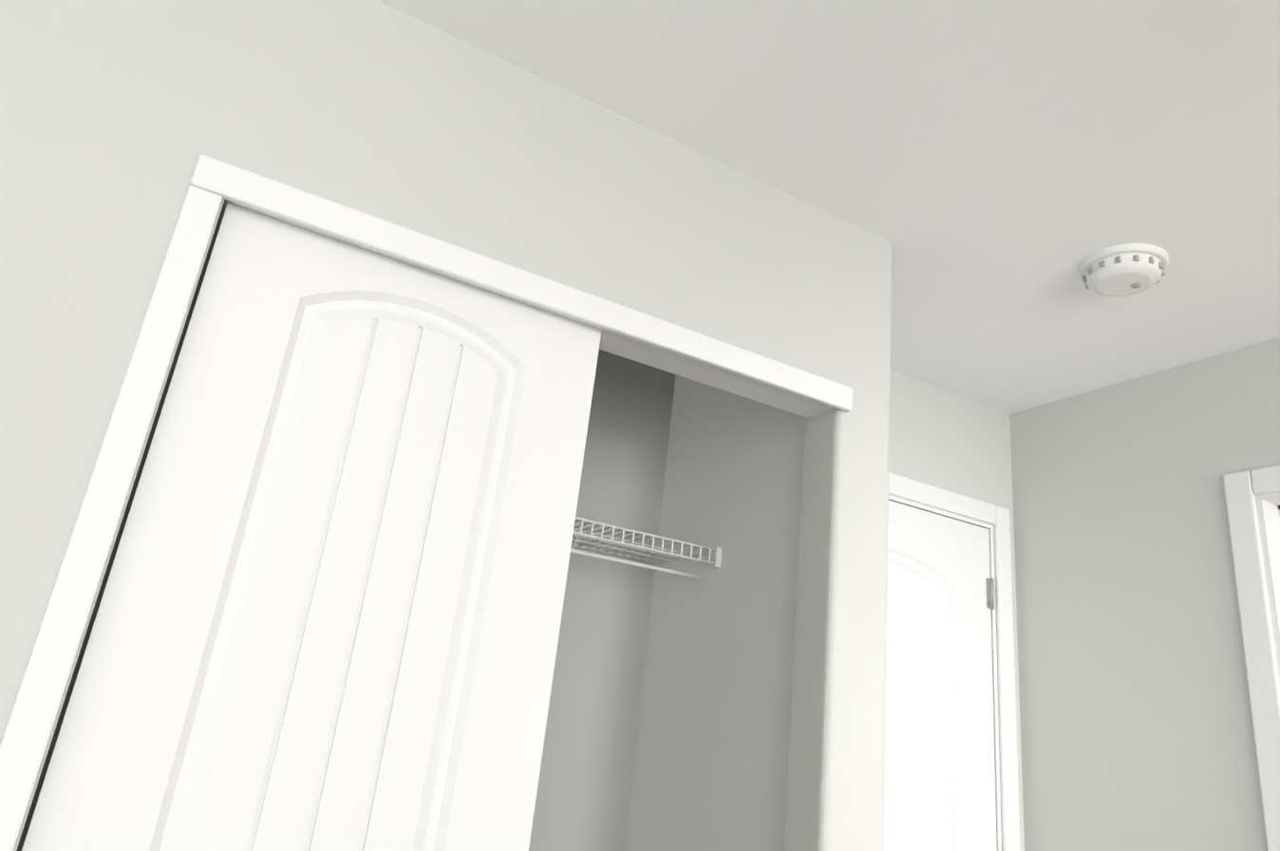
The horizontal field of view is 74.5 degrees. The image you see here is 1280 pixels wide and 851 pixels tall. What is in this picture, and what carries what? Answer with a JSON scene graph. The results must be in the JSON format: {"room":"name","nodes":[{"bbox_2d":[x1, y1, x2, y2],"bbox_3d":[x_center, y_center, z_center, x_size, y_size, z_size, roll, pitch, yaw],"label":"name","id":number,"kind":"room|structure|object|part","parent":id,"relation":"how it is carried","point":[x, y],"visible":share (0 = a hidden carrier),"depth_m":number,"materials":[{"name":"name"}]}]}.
{"room":"bedroom","nodes":[
{"label":"bedroom","id":0,"kind":"room"},
{"bbox_2d":[0,0,892,850],"bbox_3d":[-0.863,0.366,0.896,2.950,2.410,0.105,16,-21,-26],"label":"wall","id":1,"kind":"structure","parent":0,"point":[118,118],"depth_m":1.35,"materials":[{"name":"grey paint"}]},
{"bbox_2d":[0,185,225,850],"bbox_3d":[-0.735,0.596,0.899,0.045,2.010,0.117,16,-21,-26],"label":"trim","id":2,"kind":"structure","parent":1,"relation":"attached to","point":[35,710],"depth_m":1.02,"materials":[{"name":"white wood"}]},
{"bbox_2d":[21,202,601,850],"bbox_3d":[-0.446,0.677,1.032,0.605,1.985,0.034,16,-21,-26],"label":"closet door","id":3,"kind":"structure","parent":1,"relation":"in","point":[329,612],"depth_m":1.17,"materials":[{"name":"white wood"}]},
{"bbox_2d":[189,153,852,412],"bbox_3d":[-0.098,-0.202,1.427,1.203,0.050,0.016,16,-21,-26],"label":"trim","id":4,"kind":"structure","parent":1,"relation":"attached to","point":[235,184],"depth_m":1.35,"materials":[{"name":"white wood"}]},
{"bbox_2d":[221,199,834,417],"bbox_3d":[-0.117,-0.183,1.484,1.138,0.030,0.083,16,-21,-26],"label":"door track","id":5,"kind":"structure","parent":1,"relation":"attached to","point":[637,350],"depth_m":1.58,"materials":[{"name":"white metal"}]},
{"bbox_2d":[528,349,675,850],"bbox_3d":[-0.597,0.729,1.851,1.480,2.410,0.120,16,-21,-26],"label":"wall","id":6,"kind":"structure","parent":0,"point":[584,785],"depth_m":2.13,"materials":[{"name":"grey paint"}]},
{"bbox_2d":[570,516,722,580],"bbox_3d":[-0.449,0.310,1.795,1.273,0.308,0.311,16,-21,-26],"label":"wire closet shelf","id":7,"kind":"object","parent":6,"relation":"attached to","point":[714,560],"visible":0.23,"depth_m":1.97,"materials":[{"name":"white metal"}]},
{"bbox_2d":[624,374,806,850],"bbox_3d":[0.185,0.814,1.827,0.105,2.410,0.645,16,-21,-26],"label":"wall","id":8,"kind":"structure","parent":0,"point":[710,769],"depth_m":1.91,"materials":[{"name":"grey paint"}]},
{"bbox_2d":[377,0,1279,414],"bbox_3d":[0.732,-1.126,-0.126,4.070,0.080,5.610,16,-21,-26],"label":"ceiling","id":9,"kind":"structure","parent":0,"point":[995,173],"depth_m":1.53,"materials":[{"name":"white paint"}]},
{"bbox_2d":[1077,243,1168,296],"bbox_3d":[1.062,-0.330,1.849,0.176,0.052,0.176,16,-21,-26],"label":"smoke detector","id":10,"kind":"object","parent":9,"relation":"attached to","point":[1124,270],"visible":1,"depth_m":1.81,"materials":[{"name":"white plastic"}]},
{"bbox_2d":[888,368,1024,850],"bbox_3d":[0.603,0.982,2.169,1.000,2.410,0.120,16,-21,-26],"label":"wall","id":11,"kind":"structure","parent":0,"point":[947,440],"depth_m":2.55,"materials":[{"name":"grey paint"}]},
{"bbox_2d":[883,500,997,850],"bbox_3d":[0.615,1.148,2.044,0.801,1.995,0.103,16,-21,-26],"label":"door","id":12,"kind":"structure","parent":11,"relation":"in","point":[939,781],"depth_m":2.31,"materials":[{"name":"white wood"}]},
{"bbox_3d":[0.947,1.238,2.226,0.025,1.670,0.011,16,-21,-26],"label":"entry door hinges","id":13,"kind":"part","parent":12,"relation":"part of","materials":[{"name":"silver metal"}]},
{"bbox_2d":[888,471,1020,850],"bbox_3d":[0.584,1.132,2.108,0.948,2.084,0.134,16,-21,-26],"label":"door frame","id":14,"kind":"structure","parent":11,"relation":"attached to","point":[929,495],"depth_m":2.42,"materials":[{"name":"white wood"}]},
{"bbox_2d":[1009,337,1279,850],"bbox_3d":[2.340,0.504,0.201,0.060,2.410,5.350,16,-21,-26],"label":"wall","id":15,"kind":"structure","parent":0,"point":[1137,726],"depth_m":2.20,"materials":[{"name":"grey paint"}]},
{"bbox_2d":[1223,465,1279,850],"bbox_3d":[1.601,1.018,1.433,0.135,2.084,0.844,16,-21,-26],"label":"door frame","id":16,"kind":"structure","parent":15,"relation":"attached to","point":[1242,488],"depth_m":1.96,"materials":[{"name":"white wood"}]}
]}

